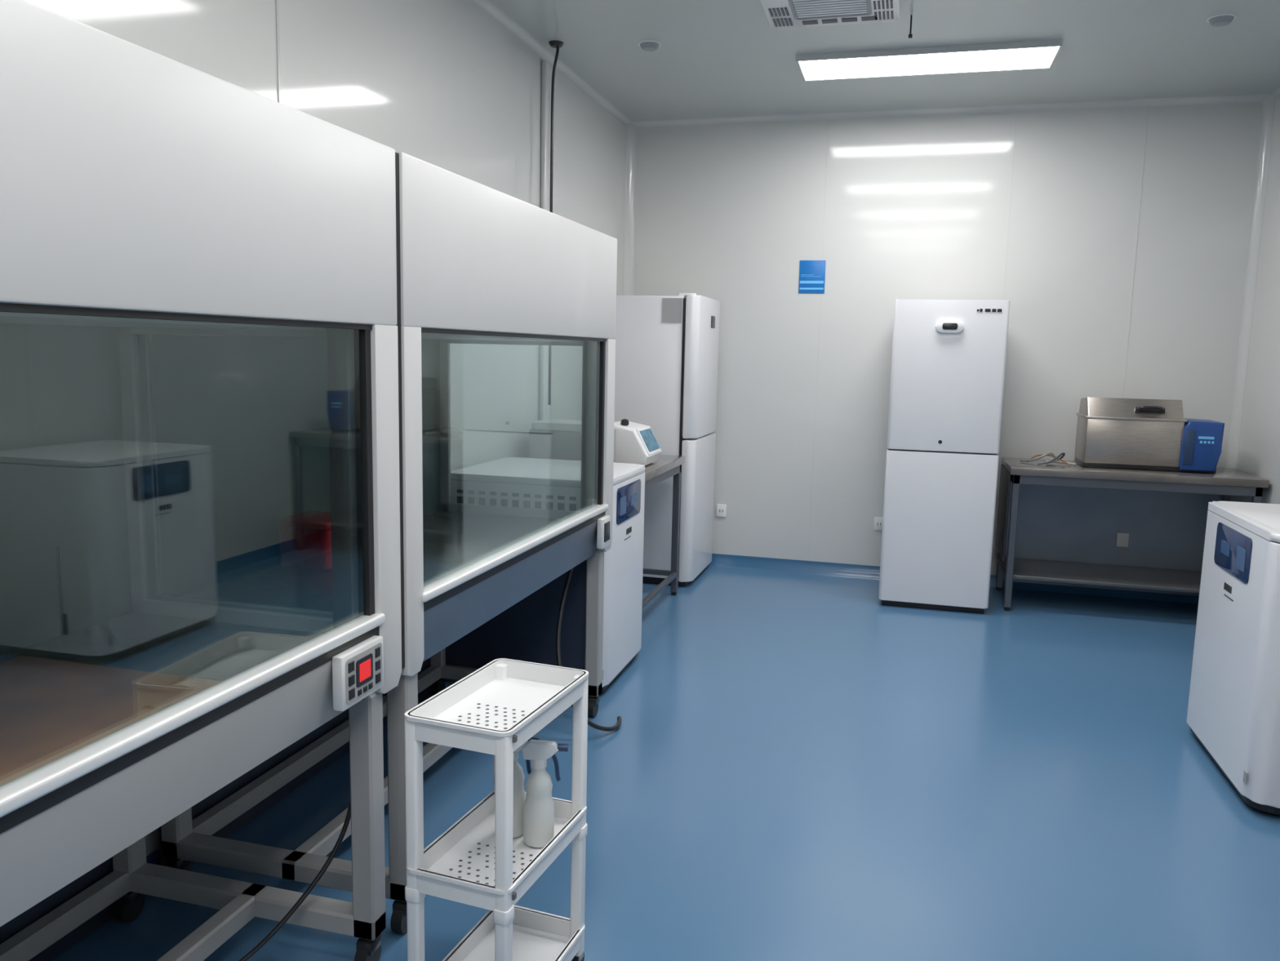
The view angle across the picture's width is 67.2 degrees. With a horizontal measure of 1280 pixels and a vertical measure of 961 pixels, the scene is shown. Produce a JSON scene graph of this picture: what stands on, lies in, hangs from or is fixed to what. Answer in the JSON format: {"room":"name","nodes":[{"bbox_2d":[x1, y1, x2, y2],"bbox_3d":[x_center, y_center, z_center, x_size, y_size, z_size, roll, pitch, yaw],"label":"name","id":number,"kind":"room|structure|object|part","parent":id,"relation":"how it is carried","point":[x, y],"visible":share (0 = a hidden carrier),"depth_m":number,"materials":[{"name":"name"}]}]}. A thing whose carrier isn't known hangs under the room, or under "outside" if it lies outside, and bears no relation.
{"room":"laboratory","nodes":[
{"label":"laboratory","id":0,"kind":"room"},
{"bbox_2d":[26,0,625,856],"bbox_3d":[-1.347,-0.422,2.661,0.100,3.070,9.070,3,8,15],"label":"wall","id":1,"kind":"structure","parent":0,"point":[443,84],"depth_m":4.14,"materials":[{"name":"paint"}]},
{"bbox_2d":[275,0,281,102],"bbox_3d":[-1.157,-0.496,3.148,0.004,2.945,0.012,3,8,15],"label":"trim","id":2,"kind":"structure","parent":1,"relation":"attached to","point":[277,2],"depth_m":3.03,"materials":[{"name":"metal"}]},
{"bbox_2d":[146,679,448,865],"bbox_3d":[-1.315,1.066,2.843,0.035,0.075,8.870,3,8,15],"label":"baseboard","id":3,"kind":"structure","parent":1,"relation":"attached to","point":[153,858],"depth_m":2.71,"materials":[{"name":"blue plastic"}]},
{"bbox_2d":[538,59,550,420],"bbox_3d":[-0.533,-0.775,5.328,0.030,2.945,0.070,3,8,15],"label":"trim","id":4,"kind":"structure","parent":1,"relation":"attached to","point":[545,65],"depth_m":5.19,"materials":[{"name":"metal"}]},
{"bbox_2d":[471,0,631,125],"bbox_3d":[-1.248,-1.919,2.441,0.040,0.040,8.870,3,8,15],"label":"trim","id":5,"kind":"structure","parent":1,"relation":"attached to","point":[488,6],"depth_m":5.13,"materials":[{"name":"metal"}]},
{"bbox_2d":[52,564,1279,960],"bbox_3d":[0.565,1.262,2.342,4.140,0.100,9.070,3,8,15],"label":"floor","id":6,"kind":"structure","parent":0,"point":[797,766],"depth_m":3.26,"materials":[{"name":"blue plastic"}]},
{"bbox_2d":[0,0,404,960],"bbox_3d":[-1.159,0.294,1.607,0.817,1.940,1.720,3,8,15],"label":"fume hood","id":7,"kind":"object","parent":6,"relation":"on","point":[143,190],"visible":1,"depth_m":1.94,"materials":[{"name":"white metal"}]},
{"bbox_3d":[-1.544,0.127,1.677,0.020,0.856,1.688,3,8,15],"label":"panel","id":8,"kind":"part","parent":7,"relation":"part of","materials":[{"name":"clear glass"}]},
{"bbox_2d":[0,612,323,681],"bbox_3d":[-1.190,0.475,1.622,0.730,0.025,1.648,3,8,15],"label":"countertop","id":9,"kind":"structure","parent":7,"relation":"on","point":[215,651],"depth_m":2.23,"materials":[{"name":"metal"}]},
{"bbox_3d":[-1.190,1.140,1.708,0.760,0.055,1.548,3,8,15],"label":"frame","id":10,"kind":"part","parent":7,"relation":"part of","materials":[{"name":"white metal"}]},
{"bbox_3d":[-0.620,0.423,2.125,0.026,0.120,0.170,3,8,15],"label":"control panel","id":11,"kind":"part","parent":7,"relation":"part of","materials":[{"name":"plastic"}]},
{"bbox_3d":[-0.599,0.072,2.236,0.040,0.856,0.100,3,8,15],"label":"post","id":12,"kind":"part","parent":7,"relation":"part of","materials":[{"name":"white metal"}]},
{"bbox_2d":[136,151,622,933],"bbox_3d":[-0.665,0.088,3.222,0.898,1.940,1.702,3,8,15],"label":"fume hood","id":13,"kind":"object","parent":6,"relation":"on","point":[235,429],"visible":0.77,"depth_m":2.88,"materials":[{"name":"white metal"}]},
{"bbox_3d":[-1.084,-0.084,3.320,0.020,0.856,1.697,3,8,15],"label":"panel","id":14,"kind":"part","parent":13,"relation":"part of","materials":[{"name":"clear glass"}]},
{"bbox_2d":[276,510,332,570],"bbox_3d":[-1.029,0.191,3.085,0.190,0.153,0.190,3,8,15],"label":"storage box","id":15,"kind":"object","parent":13,"relation":"on","point":[304,537],"visible":0.71,"depth_m":3.00,"materials":[{"name":"plastic"}]},
{"bbox_3d":[-1.028,0.126,3.076,0.190,0.023,0.190,3,8,15],"label":"box lid","id":16,"kind":"part","parent":15,"relation":"part of","materials":[{"name":"red plastic"}]},
{"bbox_2d":[182,511,564,611],"bbox_3d":[-0.730,0.265,3.266,0.730,0.025,1.657,3,8,15],"label":"countertop","id":17,"kind":"structure","parent":13,"relation":"on","point":[452,541],"depth_m":3.16,"materials":[{"name":"metal"}]},
{"bbox_3d":[-0.738,0.933,3.323,0.760,0.055,1.615,3,8,15],"label":"frame","id":18,"kind":"part","parent":13,"relation":"part of","materials":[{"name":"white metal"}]},
{"bbox_3d":[-0.567,0.058,2.350,0.040,0.856,0.085,3,8,15],"label":"post","id":19,"kind":"part","parent":13,"relation":"part of","materials":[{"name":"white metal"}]},
{"bbox_3d":[-0.144,0.205,3.825,0.026,0.120,0.100,3,8,15],"label":"control panel","id":20,"kind":"part","parent":13,"relation":"part of","materials":[{"name":"plastic"}]},
{"bbox_3d":[-0.138,-0.139,3.884,0.040,0.856,0.100,3,8,15],"label":"post","id":21,"kind":"part","parent":13,"relation":"part of","materials":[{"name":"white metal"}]},
{"bbox_2d":[404,657,588,960],"bbox_3d":[-0.309,0.837,2.166,0.250,0.752,0.418,4,8,20],"label":"trolley","id":22,"kind":"object","parent":6,"relation":"on","point":[495,708],"visible":1,"depth_m":2.12,"materials":[{"name":"white plastic"}]},
{"bbox_3d":[-0.473,0.834,2.027,0.030,0.698,0.030,4,8,20],"label":"post","id":23,"kind":"part","parent":22,"relation":"part of","materials":[{"name":"white plastic"}]},
{"bbox_2d":[404,657,588,755],"bbox_3d":[-0.302,0.489,2.120,0.279,0.050,0.428,3,8,15],"label":"tray","id":24,"kind":"object","parent":22,"relation":"on","point":[495,708],"depth_m":2.11,"materials":[{"name":"white plastic"}]},
{"bbox_2d":[406,790,586,911],"bbox_3d":[-0.309,0.818,2.164,0.279,0.050,0.428,3,8,15],"label":"tray","id":25,"kind":"object","parent":22,"relation":"on","point":[458,865],"depth_m":2.11,"materials":[{"name":"white plastic"}]},
{"bbox_3d":[-0.343,0.790,2.373,0.030,0.698,0.030,4,8,20],"label":"post","id":26,"kind":"part","parent":22,"relation":"part of","materials":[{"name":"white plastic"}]},
{"bbox_3d":[-0.276,0.848,1.955,0.030,0.698,0.030,4,8,20],"label":"post","id":27,"kind":"part","parent":22,"relation":"part of","materials":[{"name":"white plastic"}]},
{"bbox_2d":[442,905,585,960],"bbox_3d":[-0.316,1.120,2.204,0.279,0.050,0.428,3,8,15],"label":"tray","id":28,"kind":"object","parent":22,"relation":"on","point":[537,935],"depth_m":2.33,"materials":[{"name":"white plastic"}]},
{"bbox_2d":[512,737,539,838],"bbox_3d":[-0.286,0.703,2.233,0.103,0.242,0.070,3,8,10],"label":"spray bottle","id":29,"kind":"object","parent":22,"relation":"on","point":[519,793],"visible":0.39,"depth_m":2.22,"materials":[{"name":"white plastic"}]},
{"bbox_2d":[522,739,568,847],"bbox_3d":[-0.217,0.710,2.196,0.103,0.242,0.070,1,8,1],"label":"spray bottle","id":30,"kind":"object","parent":22,"relation":"on","point":[539,804],"visible":0.98,"depth_m":2.17,"materials":[{"name":"white plastic"}]},
{"bbox_3d":[-0.146,0.804,2.301,0.030,0.698,0.030,4,8,20],"label":"post","id":31,"kind":"part","parent":22,"relation":"part of","materials":[{"name":"white plastic"}]},
{"bbox_2d":[450,457,644,692],"bbox_3d":[-0.415,0.418,4.502,0.746,0.955,0.720,3,8,15],"label":"floor-standing centrifuge","id":32,"kind":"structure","parent":6,"relation":"on","point":[511,482],"depth_m":4.26,"materials":[{"name":"white metal"}]},
{"bbox_3d":[-0.405,-0.043,4.450,0.740,0.027,0.700,3,8,15],"label":"lid","id":33,"kind":"part","parent":32,"relation":"part of","materials":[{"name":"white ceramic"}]},
{"bbox_2d":[642,454,684,608],"bbox_3d":[-0.197,0.334,5.486,0.640,0.870,1.180,3,8,15],"label":"lab bench","id":34,"kind":"object","parent":6,"relation":"on","point":[667,466],"visible":0.28,"depth_m":5.87,"materials":[{"name":"grey metal"}]},
{"bbox_2d":[528,418,616,462],"bbox_3d":[-0.357,-0.187,5.130,0.400,0.250,0.300,3,8,15],"label":"instrument","id":35,"kind":"object","parent":34,"relation":"on","point":[548,438],"visible":0.44,"depth_m":5.00,"materials":[{"name":"white plastic"}]},
{"bbox_3d":[-0.355,-0.292,5.115,0.380,0.038,0.280,3,8,15],"label":"lid","id":36,"kind":"part","parent":35,"relation":"part of","materials":[{"name":"white plastic"}]},
{"bbox_2d":[613,418,662,465],"bbox_3d":[-0.133,-0.228,5.444,0.462,0.256,0.330,3,8,15],"label":"instrument","id":37,"kind":"object","parent":34,"relation":"on","point":[635,442],"visible":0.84,"depth_m":5.27,"materials":[{"name":"white plastic"}]},
{"bbox_3d":[-0.084,-0.324,5.339,0.048,0.036,0.048,3,8,15],"label":"knob","id":38,"kind":"part","parent":37,"relation":"part of","materials":[{"name":"black plastic"}]},
{"bbox_2d":[613,293,719,586],"bbox_3d":[0.113,-0.293,6.473,0.689,1.862,0.725,3,8,15],"label":"refrigerator","id":39,"kind":"object","parent":6,"relation":"on","point":[667,346],"visible":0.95,"depth_m":6.10,"materials":[{"name":"white metal"}]},
{"bbox_3d":[0.390,0.156,6.453,0.087,0.910,0.725,3,8,15],"label":"door","id":40,"kind":"part","parent":39,"relation":"part of","materials":[{"name":"white metal"}]},
{"bbox_3d":[0.409,-0.747,6.332,0.087,0.888,0.725,3,8,15],"label":"door","id":41,"kind":"part","parent":39,"relation":"part of","materials":[{"name":"white metal"}]},
{"bbox_2d":[878,298,1009,613],"bbox_3d":[1.872,-0.170,5.957,0.662,1.830,0.740,3,8,15],"label":"refrigerator","id":42,"kind":"object","parent":6,"relation":"on","point":[948,357],"visible":1,"depth_m":5.63,"materials":[{"name":"white metal"}]},
{"bbox_3d":[1.763,0.285,5.715,0.630,0.908,0.058,3,8,15],"label":"door","id":43,"kind":"part","parent":42,"relation":"part of","materials":[{"name":"white metal"}]},
{"bbox_3d":[1.782,-0.606,5.596,0.630,0.872,0.058,3,8,15],"label":"door","id":44,"kind":"part","parent":42,"relation":"part of","materials":[{"name":"white metal"}]},
{"bbox_2d":[995,457,1269,610],"bbox_3d":[2.893,0.354,5.828,1.345,0.870,0.600,3,8,15],"label":"lab bench","id":45,"kind":"object","parent":6,"relation":"on","point":[1058,523],"visible":0.78,"depth_m":6.01,"materials":[{"name":"grey metal"}]},
{"bbox_3d":[2.250,0.189,5.976,0.010,0.530,0.520,3,8,15],"label":"panel","id":46,"kind":"part","parent":45,"relation":"part of","materials":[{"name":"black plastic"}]},
{"bbox_2d":[1019,452,1075,465],"bbox_3d":[2.471,-0.136,5.838,0.320,0.077,0.146,5,8,24],"label":"cable bundle","id":47,"kind":"object","parent":45,"relation":"on","point":[1055,460],"visible":1,"depth_m":5.83,"materials":[{"name":"grey plastic"}]},
{"bbox_2d":[997,556,1201,593],"bbox_3d":[2.893,0.579,5.867,1.300,0.025,0.540,3,8,15],"label":"shelf","id":48,"kind":"object","parent":45,"relation":"attached to","point":[1157,576],"depth_m":5.87,"materials":[{"name":"metal"}]},
{"bbox_3d":[2.973,0.324,6.105,1.240,0.740,0.010,3,8,15],"label":"panel","id":49,"kind":"part","parent":45,"relation":"part of","materials":[{"name":"metal"}]},
{"bbox_2d":[1074,396,1224,473],"bbox_3d":[3.022,-0.282,5.753,0.728,0.413,0.374,3,8,15],"label":"bath","id":50,"kind":"object","parent":45,"relation":"on","point":[1113,433],"visible":1,"depth_m":5.62,"materials":[{"name":"silver metal"}]},
{"bbox_3d":[2.931,-0.245,5.793,0.520,0.272,0.340,3,8,15],"label":"tank","id":51,"kind":"part","parent":50,"relation":"part of","materials":[{"name":"metal"}]},
{"bbox_3d":[2.935,-0.437,5.767,0.510,0.113,0.340,3,8,15],"label":"lid","id":52,"kind":"part","parent":50,"relation":"part of","materials":[{"name":"metal"}]},
{"bbox_3d":[2.970,-0.407,5.614,0.160,0.038,0.038,3,8,15],"label":"handle plate","id":53,"kind":"part","parent":50,"relation":"part of","materials":[{"name":"black plastic"}]},
{"bbox_3d":[2.964,-0.417,5.590,0.148,0.032,0.060,3,8,15],"label":"lid handle","id":54,"kind":"part","parent":50,"relation":"part of","materials":[{"name":"black plastic"}]},
{"bbox_2d":[1186,501,1279,814],"bbox_3d":[2.492,0.623,3.443,0.736,0.955,0.838,3,8,15],"label":"floor-standing centrifuge","id":55,"kind":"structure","parent":6,"relation":"on","point":[1233,706],"depth_m":3.37,"materials":[{"name":"white metal"}]},
{"bbox_3d":[2.506,0.163,3.385,0.730,0.027,0.830,3,8,15],"label":"lid","id":56,"kind":"part","parent":55,"relation":"part of","materials":[{"name":"white plastic"}]},
{"bbox_2d":[760,0,900,28],"bbox_3d":[0.839,-2.118,4.249,0.590,0.038,0.590,3,8,15],"label":"air conditioner","id":57,"kind":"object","parent":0,"point":[780,14],"depth_m":4.35,"materials":[{"name":"white plastic"}]},
{"bbox_2d":[491,0,1279,120],"bbox_3d":[0.632,-1.879,1.920,4.140,0.100,9.070,3,8,15],"label":"ceiling","id":58,"kind":"structure","parent":0,"point":[713,58],"depth_m":4.97,"materials":[{"name":"paint"}]},
{"bbox_2d":[547,40,564,404],"bbox_3d":[-0.453,-1.336,5.103,0.080,1.870,0.080,3,8,15],"label":"cable","id":59,"kind":"object","parent":58,"relation":"hanging from","point":[557,44],"visible":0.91,"depth_m":5.04,"materials":[{"name":"black plastic"}]},
{"bbox_2d":[637,40,661,51],"bbox_3d":[0.049,-2.235,4.962,0.120,0.030,0.120,3,8,15],"label":"smoke detector","id":60,"kind":"object","parent":58,"relation":"attached to","point":[646,45],"visible":1,"depth_m":4.93,"materials":[{"name":"white plastic"}]},
{"bbox_2d":[908,14,912,38],"bbox_3d":[1.258,-2.108,4.473,0.018,0.100,0.018,3,8,15],"label":"rod","id":61,"kind":"object","parent":58,"relation":"hanging from","point":[910,35],"depth_m":4.47,"materials":[{"name":"black metal"}]},
{"bbox_2d":[795,39,1062,80],"bbox_3d":[1.510,-2.224,5.115,1.309,0.030,0.394,3,8,15],"label":"frame","id":62,"kind":"object","parent":58,"relation":"attached to","point":[1055,42],"visible":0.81,"depth_m":4.95,"materials":[{"name":"metal"}]},
{"bbox_2d":[799,46,1058,79],"bbox_3d":[1.510,-2.224,5.115,1.285,0.022,0.370,3,8,15],"label":"ceiling light","id":63,"kind":"object","parent":62,"relation":"attached to","point":[1036,57],"visible":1,"depth_m":5.11,"materials":[{"name":"white plastic"}]},
{"bbox_2d":[1206,13,1236,26],"bbox_3d":[2.664,-2.105,4.415,0.120,0.030,0.120,3,8,15],"label":"smoke detector","id":64,"kind":"object","parent":58,"relation":"attached to","point":[1224,19],"visible":1,"depth_m":4.39,"materials":[{"name":"white plastic"}]},
{"bbox_2d":[634,102,1262,575],"bbox_3d":[1.798,-0.859,6.418,3.940,3.070,0.100,3,8,15],"label":"wall","id":65,"kind":"structure","parent":0,"point":[914,207],"depth_m":6.26,"materials":[{"name":"paint"}]},
{"bbox_2d":[622,122,638,295],"bbox_3d":[-0.088,-0.992,6.840,0.070,3.000,0.070,3,8,15],"label":"trim","id":66,"kind":"structure","parent":65,"relation":"attached to","point":[631,131],"depth_m":6.73,"materials":[{"name":"metal"}]},
{"bbox_2d":[716,503,726,517],"bbox_3d":[0.578,0.214,6.836,0.070,0.090,0.016,3,8,15],"label":"wall socket","id":67,"kind":"object","parent":65,"relation":"attached to","point":[721,508],"visible":1,"depth_m":6.83,"materials":[{"name":"white plastic"}]},
{"bbox_2d":[798,260,826,293],"bbox_3d":[1.157,-1.370,6.474,0.172,0.216,0.010,3,8,15],"label":"notice sign","id":68,"kind":"object","parent":65,"relation":"attached to","point":[811,273],"visible":1,"depth_m":6.47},
{"bbox_2d":[808,121,828,560],"bbox_3d":[1.206,-0.898,6.525,0.003,2.945,0.002,3,8,15],"label":"trim","id":69,"kind":"structure","parent":65,"relation":"attached to","point":[828,122],"depth_m":6.53,"materials":[{"name":"white metal"}]},
{"bbox_2d":[873,516,883,530],"bbox_3d":[1.627,0.295,6.553,0.070,0.090,0.016,3,8,15],"label":"wall socket","id":70,"kind":"object","parent":65,"relation":"attached to","point":[877,525],"visible":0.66,"depth_m":6.55,"materials":[{"name":"white plastic"}]},
{"bbox_2d":[631,93,1271,128],"bbox_3d":[1.812,-2.351,6.149,3.940,0.040,0.040,3,8,15],"label":"trim","id":71,"kind":"structure","parent":65,"relation":"attached to","point":[1260,97],"depth_m":6.09,"materials":[{"name":"metal"}]},
{"bbox_2d":[709,553,1199,604],"bbox_3d":[1.748,0.633,6.553,3.940,0.075,0.035,3,8,15],"label":"baseboard","id":72,"kind":"structure","parent":65,"relation":"attached to","point":[833,568],"depth_m":6.62,"materials":[{"name":"blue plastic"}]},
{"bbox_2d":[1003,113,1017,299],"bbox_3d":[2.324,-0.834,6.221,0.003,2.945,0.002,3,8,15],"label":"trim","id":73,"kind":"structure","parent":65,"relation":"attached to","point":[1016,113],"depth_m":6.10,"materials":[{"name":"white metal"}]},
{"bbox_2d":[1115,532,1128,546],"bbox_3d":[3.046,0.374,6.079,0.070,0.090,0.013,3,8,15],"label":"socket","id":74,"kind":"object","parent":65,"relation":"attached to","point":[1122,538],"depth_m":6.07,"materials":[{"name":"white plastic"}]},
{"bbox_2d":[1123,108,1149,396],"bbox_3d":[3.046,-0.791,6.024,0.003,2.945,0.002,3,8,15],"label":"trim","id":75,"kind":"structure","parent":65,"relation":"attached to","point":[1148,108],"depth_m":5.94,"materials":[{"name":"white metal"}]},
{"bbox_2d":[1225,95,1275,501],"bbox_3d":[3.652,-0.775,5.831,0.050,3.000,0.050,3,8,15],"label":"trim","id":76,"kind":"structure","parent":65,"relation":"attached to","point":[1268,104],"depth_m":5.79,"materials":[{"name":"metal"}]},
{"bbox_2d":[1233,97,1279,503],"bbox_3d":[2.544,-0.196,1.601,0.100,3.070,9.070,3,8,15],"label":"wall","id":77,"kind":"structure","parent":0,"point":[1259,455],"depth_m":5.54,"materials":[{"name":"paint"}]},
{"bbox_2d":[1268,84,1279,98],"bbox_3d":[2.509,-1.701,1.418,0.040,0.040,8.870,3,8,15],"label":"trim","id":78,"kind":"structure","parent":77,"relation":"attached to","point":[1275,92],"depth_m":5.57,"materials":[{"name":"metal"}]}
]}

